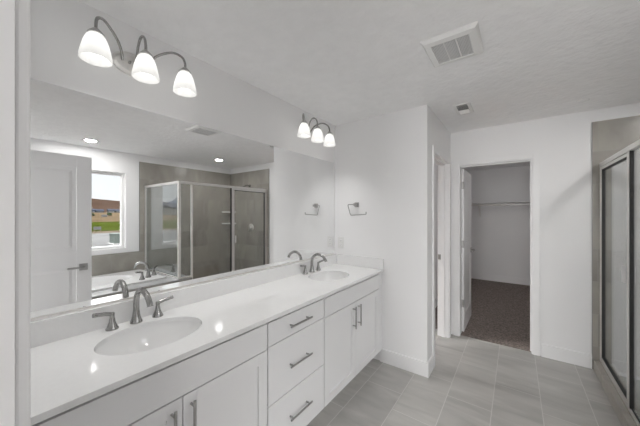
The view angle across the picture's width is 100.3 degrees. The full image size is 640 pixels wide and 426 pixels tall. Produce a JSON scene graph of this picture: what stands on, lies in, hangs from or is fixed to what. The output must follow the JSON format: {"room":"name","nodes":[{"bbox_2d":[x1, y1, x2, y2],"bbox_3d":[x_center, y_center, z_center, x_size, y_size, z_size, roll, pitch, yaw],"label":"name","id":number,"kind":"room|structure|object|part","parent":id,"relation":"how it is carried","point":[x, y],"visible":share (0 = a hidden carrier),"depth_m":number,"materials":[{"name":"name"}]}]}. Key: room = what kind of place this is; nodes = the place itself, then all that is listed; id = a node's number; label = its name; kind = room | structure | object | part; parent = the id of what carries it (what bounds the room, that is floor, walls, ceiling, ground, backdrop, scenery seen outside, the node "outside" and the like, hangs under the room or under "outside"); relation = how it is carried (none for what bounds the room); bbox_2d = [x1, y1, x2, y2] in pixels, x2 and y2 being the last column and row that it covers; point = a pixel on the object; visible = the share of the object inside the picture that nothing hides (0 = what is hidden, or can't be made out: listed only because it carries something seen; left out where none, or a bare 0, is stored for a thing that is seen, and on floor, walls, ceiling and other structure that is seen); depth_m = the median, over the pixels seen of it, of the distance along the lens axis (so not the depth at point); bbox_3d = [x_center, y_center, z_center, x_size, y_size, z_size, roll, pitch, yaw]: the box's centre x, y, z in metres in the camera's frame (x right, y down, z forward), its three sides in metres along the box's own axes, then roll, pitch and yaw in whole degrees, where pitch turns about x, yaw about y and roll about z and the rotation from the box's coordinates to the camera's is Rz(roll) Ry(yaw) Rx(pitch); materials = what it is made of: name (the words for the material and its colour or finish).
{"room":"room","nodes":[
{"label":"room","id":0,"kind":"room"},
{"bbox_2d":[30,0,334,320],"bbox_3d":[-0.597,0.239,2.017,0.104,2.441,2.690,0,0,36],"label":"wall","id":1,"kind":"structure","parent":0,"point":[223,102],"depth_m":1.51,"materials":[{"name":"paint"}]},
{"bbox_2d":[78,16,196,96],"bbox_3d":[-0.895,-0.780,1.342,0.213,0.229,0.502,0,0,36],"label":"vanity light","id":2,"kind":"object","parent":1,"relation":"attached to","point":[94,49],"visible":1,"depth_m":1.29,"materials":[{"name":"glass"}]},
{"bbox_3d":[-0.970,-0.721,1.158,0.116,0.110,0.116,0,0,36],"label":"lamp shade","id":3,"kind":"part","parent":2,"relation":"part of","materials":[{"name":"white glass"}]},
{"bbox_3d":[-0.970,-0.721,1.158,0.058,0.090,0.058,0,0,36],"label":"light bulb","id":4,"kind":"part","parent":2,"relation":"part of","materials":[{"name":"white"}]},
{"bbox_3d":[-0.983,-0.829,1.252,0.018,0.114,0.204,0,0,-6],"label":"arm","id":5,"kind":"part","parent":2,"relation":"part of","materials":[{"name":"silver metal"}]},
{"bbox_3d":[-0.971,-0.775,1.398,0.024,0.116,0.196,0,0,36],"label":"plate","id":6,"kind":"part","parent":2,"relation":"part of","materials":[{"name":"metal"}]},
{"bbox_3d":[-0.908,-0.837,1.351,0.144,0.115,0.012,0,0,36],"label":"arm","id":7,"kind":"part","parent":2,"relation":"part of","materials":[{"name":"silver metal"}]},
{"bbox_3d":[-0.856,-0.721,1.313,0.116,0.110,0.116,0,0,36],"label":"lamp shade","id":8,"kind":"part","parent":2,"relation":"part of","materials":[{"name":"white glass"}]},
{"bbox_3d":[-0.836,-0.829,1.453,0.204,0.114,0.018,0,0,-11],"label":"arm","id":9,"kind":"part","parent":2,"relation":"part of","materials":[{"name":"silver metal"}]},
{"bbox_3d":[-0.742,-0.721,1.469,0.116,0.110,0.116,0,0,36],"label":"lamp shade","id":10,"kind":"part","parent":2,"relation":"part of","materials":[{"name":"white glass"}]},
{"bbox_2d":[30,78,333,321],"bbox_3d":[-0.562,-0.059,1.968,0.009,1.004,2.412,0,0,36],"label":"vanity mirror","id":11,"kind":"object","parent":1,"relation":"attached to","point":[124,199],"visible":1,"depth_m":1.45,"materials":[{"name":"silver mirror"}]},
{"bbox_2d":[30,254,336,347],"bbox_3d":[-0.541,0.495,1.975,0.024,0.103,2.453,0,0,36],"label":"backsplash","id":12,"kind":"structure","parent":1,"relation":"attached to","point":[56,328],"depth_m":1.46,"materials":[{"name":"white stone"}]},
{"bbox_2d":[297,113,334,146],"bbox_3d":[-0.061,-0.780,2.480,0.213,0.229,0.502,0,0,36],"label":"vanity light","id":13,"kind":"object","parent":1,"relation":"attached to","point":[304,132],"visible":1,"depth_m":2.42,"materials":[{"name":"glass"}]},
{"bbox_3d":[-0.136,-0.721,2.296,0.116,0.110,0.116,0,0,36],"label":"lamp shade","id":14,"kind":"part","parent":13,"relation":"part of","materials":[{"name":"white glass"}]},
{"bbox_3d":[-0.022,-0.721,2.452,0.116,0.110,0.116,0,0,36],"label":"lamp shade","id":15,"kind":"part","parent":13,"relation":"part of","materials":[{"name":"white glass"}]},
{"bbox_3d":[-0.002,-0.829,2.592,0.204,0.114,0.018,0,0,-11],"label":"arm","id":16,"kind":"part","parent":13,"relation":"part of","materials":[{"name":"silver metal"}]},
{"bbox_3d":[0.092,-0.721,2.607,0.116,0.110,0.116,0,0,36],"label":"lamp shade","id":17,"kind":"part","parent":13,"relation":"part of","materials":[{"name":"white glass"}]},
{"bbox_2d":[79,0,639,170],"bbox_3d":[1.282,-1.041,1.354,5.500,0.120,10.500,0,0,36],"label":"ceiling","id":18,"kind":"structure","parent":0,"point":[339,62],"depth_m":1.62,"materials":[{"name":"white paint"}]},
{"bbox_2d":[421,21,483,67],"bbox_3d":[0.778,-0.968,1.564,0.282,0.026,0.308,0,0,36],"label":"exhaust fan","id":19,"kind":"object","parent":18,"relation":"attached to","point":[463,42],"visible":1,"depth_m":1.52,"materials":[{"name":"white plastic"}]},
{"bbox_2d":[432,34,473,63],"bbox_3d":[0.778,-0.964,1.564,0.192,0.009,0.218,0,0,36],"label":"grille","id":20,"kind":"object","parent":19,"relation":"attached to","point":[461,46],"depth_m":1.56,"materials":[{"name":"white plastic"}]},
{"bbox_2d":[452,102,473,114],"bbox_3d":[1.337,-0.973,2.491,0.140,0.015,0.280,0,0,36],"label":"ceiling vent","id":21,"kind":"object","parent":18,"relation":"in","point":[464,108],"visible":1,"depth_m":2.48,"materials":[{"name":"white plastic"}]},
{"bbox_2d":[335,105,430,361],"bbox_3d":[0.601,0.239,2.734,0.982,2.441,0.120,0,0,36],"label":"wall","id":22,"kind":"structure","parent":0,"point":[383,162],"depth_m":2.58,"materials":[{"name":"paint"}]},
{"bbox_2d":[338,237,343,247],"bbox_3d":[0.230,0.312,2.925,0.072,0.116,0.008,0,0,36],"label":"wall outlet","id":23,"kind":"object","parent":22,"relation":"attached to","point":[340,239],"visible":1,"depth_m":2.92,"materials":[{"name":"white plastic"}]},
{"bbox_2d":[348,202,366,215],"bbox_3d":[0.394,-0.050,2.776,0.219,0.139,0.055,0,0,36],"label":"towel ring","id":24,"kind":"object","parent":22,"relation":"attached to","point":[356,204],"visible":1,"depth_m":2.79,"materials":[{"name":"silver metal"}]},
{"bbox_2d":[380,348,432,377],"bbox_3d":[0.829,1.395,2.580,0.460,0.130,0.171,0,0,36],"label":"baseboard","id":25,"kind":"structure","parent":22,"relation":"attached to","point":[410,364],"depth_m":2.49,"materials":[{"name":"paint"}]},
{"bbox_2d":[431,110,450,354],"bbox_3d":[1.297,0.239,2.955,0.120,2.441,1.059,0,0,36],"label":"wall","id":26,"kind":"structure","parent":0,"point":[440,135],"depth_m":2.67,"materials":[{"name":"paint"}]},
{"bbox_2d":[432,145,450,367],"bbox_3d":[1.261,0.405,2.893,0.136,2.111,0.821,0,0,36],"label":"door frame","id":27,"kind":"structure","parent":26,"relation":"attached to","point":[443,166],"depth_m":3.16,"materials":[{"name":"paint"}]},
{"bbox_2d":[462,169,474,331],"bbox_3d":[1.947,0.447,3.555,0.135,2.003,0.673,0,0,36],"label":"door","id":28,"kind":"structure","parent":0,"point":[467,249],"depth_m":3.46,"materials":[{"name":"paint"}]},
{"bbox_2d":[307,278,639,425],"bbox_3d":[2.132,1.470,2.734,3.640,0.080,7.070,0,0,36],"label":"floor","id":29,"kind":"structure","parent":0,"point":[472,381],"depth_m":2.26,"materials":[{"name":"tile"}]},
{"bbox_2d":[32,324,266,425],"bbox_3d":[-0.763,1.016,1.200,0.580,0.888,0.941,0,0,36],"label":"base cabinet","id":30,"kind":"object","parent":29,"relation":"on","point":[224,383],"visible":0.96,"depth_m":1.12,"materials":[{"name":"paint"}]},
{"bbox_3d":[-0.686,1.036,0.891,0.019,0.614,0.441,0,0,36],"label":"door","id":31,"kind":"part","parent":30,"relation":"part of","materials":[{"name":"paint"}]},
{"bbox_3d":[-0.557,0.841,1.020,0.036,0.178,0.012,0,0,36],"label":"handle","id":32,"kind":"part","parent":30,"relation":"part of","materials":[{"name":"silver metal"}]},
{"bbox_3d":[-0.512,0.841,1.082,0.036,0.178,0.012,0,0,36],"label":"handle","id":33,"kind":"part","parent":30,"relation":"part of","materials":[{"name":"silver metal"}]},
{"bbox_2d":[30,264,383,425],"bbox_3d":[-0.323,0.558,1.815,0.566,0.022,2.453,0,0,36],"label":"countertop","id":34,"kind":"structure","parent":30,"relation":"on","point":[68,373],"depth_m":1.14,"materials":[{"name":"white stone"}]},
{"bbox_2d":[92,287,173,330],"bbox_3d":[-0.867,0.454,1.306,0.202,0.185,0.353,0,0,36],"label":"vanity faucet","id":35,"kind":"object","parent":34,"relation":"on","point":[136,318],"visible":1,"depth_m":1.33,"materials":[{"name":"silver metal"}]},
{"bbox_3d":[-1.001,0.498,1.248,0.052,0.098,0.102,0,0,36],"label":"handle","id":36,"kind":"part","parent":35,"relation":"part of","materials":[{"name":"silver metal"}]},
{"bbox_3d":[-0.867,0.454,1.306,0.202,0.185,0.054,0,0,36],"label":"spout","id":37,"kind":"part","parent":35,"relation":"part of","materials":[{"name":"silver metal"}]},
{"bbox_3d":[-0.853,0.498,1.450,0.052,0.098,0.102,0,0,36],"label":"handle","id":38,"kind":"part","parent":35,"relation":"part of","materials":[{"name":"silver metal"}]},
{"bbox_2d":[95,321,200,355],"bbox_3d":[-0.762,0.643,1.228,0.363,0.146,0.469,0,0,36],"label":"sink basin","id":39,"kind":"object","parent":34,"relation":"in","point":[151,337],"visible":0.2,"depth_m":1.34,"materials":[{"name":"ceramic"}]},
{"bbox_2d":[300,253,327,274],"bbox_3d":[-0.016,0.454,2.472,0.202,0.185,0.353,0,0,36],"label":"vanity faucet","id":40,"kind":"object","parent":34,"relation":"on","point":[305,272],"visible":1,"depth_m":2.49,"materials":[{"name":"silver metal"}]},
{"bbox_3d":[-0.150,0.498,2.415,0.052,0.098,0.102,0,0,36],"label":"handle","id":41,"kind":"part","parent":40,"relation":"part of","materials":[{"name":"silver metal"}]},
{"bbox_3d":[-0.016,0.454,2.472,0.202,0.185,0.054,0,0,36],"label":"spout","id":42,"kind":"part","parent":40,"relation":"part of","materials":[{"name":"silver metal"}]},
{"bbox_3d":[-0.002,0.498,2.617,0.052,0.098,0.102,0,0,36],"label":"handle","id":43,"kind":"part","parent":40,"relation":"part of","materials":[{"name":"silver metal"}]},
{"bbox_2d":[310,273,347,280],"bbox_3d":[0.081,0.643,2.380,0.363,0.146,0.469,0,0,36],"label":"sink basin","id":44,"kind":"object","parent":34,"relation":"in","point":[325,276],"visible":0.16,"depth_m":2.55,"materials":[{"name":"ceramic"}]},
{"bbox_2d":[337,254,383,269],"bbox_3d":[0.406,0.495,2.789,0.540,0.103,0.020,0,0,36],"label":"side splash","id":45,"kind":"object","parent":34,"relation":"on","point":[376,263],"visible":1,"depth_m":2.76,"materials":[{"name":"white stone"}]},
{"bbox_3d":[-0.421,1.036,1.253,0.019,0.614,0.445,0,0,36],"label":"door","id":46,"kind":"part","parent":30,"relation":"part of","materials":[{"name":"paint"}]},
{"bbox_2d":[265,299,323,425],"bbox_3d":[-0.330,1.016,1.791,0.580,0.888,0.522,0,0,36],"label":"base cabinet","id":47,"kind":"object","parent":29,"relation":"on","point":[295,339],"visible":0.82,"depth_m":1.61,"materials":[{"name":"paint"}]},
{"bbox_3d":[-0.133,0.651,1.647,0.019,0.126,0.515,0,0,36],"label":"drawer","id":48,"kind":"part","parent":47,"relation":"part of","materials":[{"name":"paint"}]},
{"bbox_3d":[-0.133,1.192,1.647,0.019,0.301,0.515,0,0,36],"label":"drawer","id":49,"kind":"part","parent":47,"relation":"part of","materials":[{"name":"paint"}]},
{"bbox_3d":[-0.133,0.878,1.647,0.019,0.316,0.515,0,0,36],"label":"drawer","id":50,"kind":"part","parent":47,"relation":"part of","materials":[{"name":"paint"}]},
{"bbox_3d":[-0.116,1.188,1.622,0.036,0.012,0.196,0,0,36],"label":"handle","id":51,"kind":"part","parent":47,"relation":"part of","materials":[{"name":"silver metal"}]},
{"bbox_3d":[-0.116,0.883,1.622,0.036,0.012,0.196,0,0,36],"label":"handle","id":52,"kind":"part","parent":47,"relation":"part of","materials":[{"name":"silver metal"}]},
{"bbox_3d":[-0.116,0.652,1.622,0.036,0.012,0.196,0,0,36],"label":"handle","id":53,"kind":"part","parent":47,"relation":"part of","materials":[{"name":"silver metal"}]},
{"bbox_2d":[322,273,381,406],"bbox_3d":[0.116,1.016,2.400,0.580,0.888,0.986,0,0,36],"label":"base cabinet","id":54,"kind":"object","parent":29,"relation":"on","point":[352,317],"visible":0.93,"depth_m":2.15,"materials":[{"name":"paint"}]},
{"bbox_3d":[0.157,1.036,2.041,0.019,0.614,0.448,0,0,36],"label":"door","id":55,"kind":"part","parent":54,"relation":"part of","materials":[{"name":"paint"}]},
{"bbox_3d":[0.293,0.655,2.228,0.019,0.135,0.911,0,0,36],"label":"false drawer","id":56,"kind":"part","parent":54,"relation":"part of","materials":[{"name":"paint"}]},
{"bbox_3d":[0.283,0.841,2.168,0.036,0.178,0.012,0,0,36],"label":"handle","id":57,"kind":"part","parent":54,"relation":"part of","materials":[{"name":"silver metal"}]},
{"bbox_3d":[0.333,0.841,2.235,0.036,0.178,0.012,0,0,36],"label":"handle","id":58,"kind":"part","parent":54,"relation":"part of","materials":[{"name":"silver metal"}]},
{"bbox_3d":[0.427,1.036,2.411,0.019,0.614,0.458,0,0,36],"label":"door","id":59,"kind":"part","parent":54,"relation":"part of","materials":[{"name":"paint"}]},
{"bbox_2d":[593,359,639,425],"bbox_3d":[2.186,1.413,1.877,0.130,0.095,1.487,0,0,36],"label":"shower curb","id":60,"kind":"object","parent":29,"relation":"on","point":[623,414],"visible":0.62,"depth_m":2.04,"materials":[{"name":"tile"}]},
{"bbox_2d":[599,139,639,425],"bbox_3d":[2.573,0.446,1.477,1.181,1.838,1.674,0,0,36],"label":"shower enclosure","id":61,"kind":"object","parent":60,"relation":"on","point":[628,153],"visible":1,"depth_m":1.87,"materials":[{"name":"metal"}]},
{"bbox_3d":[2.386,0.453,2.164,0.026,1.768,0.727,0,0,36],"label":"shower door","id":62,"kind":"part","parent":61,"relation":"part of","materials":[{"name":"glass"}]},
{"bbox_3d":[2.134,-0.454,1.819,0.036,0.038,1.640,0,0,36],"label":"header rail","id":63,"kind":"part","parent":61,"relation":"part of","materials":[{"name":"metal"}]},
{"bbox_3d":[2.179,1.353,1.881,0.032,0.022,1.435,0,0,36],"label":"sill rail","id":64,"kind":"part","parent":61,"relation":"part of","materials":[{"name":"metal"}]},
{"bbox_3d":[2.175,0.430,1.916,0.021,0.124,0.010,0,0,36],"label":"door pull","id":65,"kind":"part","parent":61,"relation":"part of","materials":[{"name":"plastic"}]},
{"bbox_3d":[2.160,0.450,1.856,0.032,1.830,0.027,0,0,36],"label":"post","id":66,"kind":"part","parent":61,"relation":"part of","materials":[{"name":"metal"}]},
{"bbox_2d":[435,164,529,298],"bbox_3d":[3.143,0.239,4.317,2.200,2.441,3.320,0,0,36],"label":"wall","id":67,"kind":"structure","parent":0,"point":[500,238],"depth_m":5.69,"materials":[{"name":"paint"}]},
{"bbox_2d":[435,273,529,307],"bbox_3d":[3.119,1.395,4.285,2.000,0.130,3.200,0,0,36],"label":"baseboard","id":68,"kind":"structure","parent":67,"relation":"attached to","point":[521,281],"depth_m":5.68,"materials":[{"name":"paint"}]},
{"bbox_2d":[471,201,529,216],"bbox_3d":[3.946,-0.089,5.414,1.990,0.319,0.399,0,0,36],"label":"closet shelf","id":69,"kind":"object","parent":67,"relation":"attached to","point":[504,203],"visible":0.38,"depth_m":5.55,"materials":[{"name":"paint"}]},
{"bbox_3d":[3.893,-0.185,5.342,1.990,0.031,0.032,0,0,36],"label":"hanging rod","id":70,"kind":"part","parent":69,"relation":"part of","materials":[{"name":"metal"}]},
{"bbox_2d":[451,102,639,355],"bbox_3d":[2.657,0.239,2.541,2.564,2.441,0.120,0,0,36],"label":"wall","id":71,"kind":"structure","parent":0,"point":[563,142],"depth_m":2.66,"materials":[{"name":"paint"}]},
{"bbox_2d":[454,152,539,355],"bbox_3d":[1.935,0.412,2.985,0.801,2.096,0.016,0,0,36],"label":"door frame","id":72,"kind":"structure","parent":71,"relation":"attached to","point":[535,157],"depth_m":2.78,"materials":[{"name":"paint"}]},
{"bbox_2d":[541,343,591,368],"bbox_3d":[2.418,1.395,2.633,0.369,0.130,0.014,0,0,36],"label":"baseboard","id":73,"kind":"structure","parent":71,"relation":"attached to","point":[547,351],"depth_m":2.62,"materials":[{"name":"paint"}]},
{"bbox_2d":[593,115,639,376],"bbox_3d":[3.060,0.297,2.165,1.211,2.325,0.010,0,0,36],"label":"tiled wall","id":74,"kind":"structure","parent":0,"point":[611,136],"depth_m":2.43,"materials":[{"name":"grey tile"}]},
{"bbox_2d":[592,122,592,368],"bbox_3d":[2.542,0.297,1.459,0.012,2.325,2.142,0,0,1],"label":"trim","id":75,"kind":"structure","parent":74,"relation":"attached to","point":[592,122],"depth_m":2.52,"materials":[{"name":"paint"}]},
{"bbox_3d":[0.084,0.240,-0.079,3.680,2.441,0.120,0,0,36],"label":"wall","id":76,"kind":"structure","parent":0,"visible":0},
{"bbox_2d":[0,0,29,425],"bbox_3d":[-0.121,0.405,0.081,0.892,2.111,0.135,0,0,36],"label":"door frame","id":77,"kind":"structure","parent":76,"relation":"attached to","point":[22,7],"depth_m":0.35,"materials":[{"name":"paint"}]}
]}

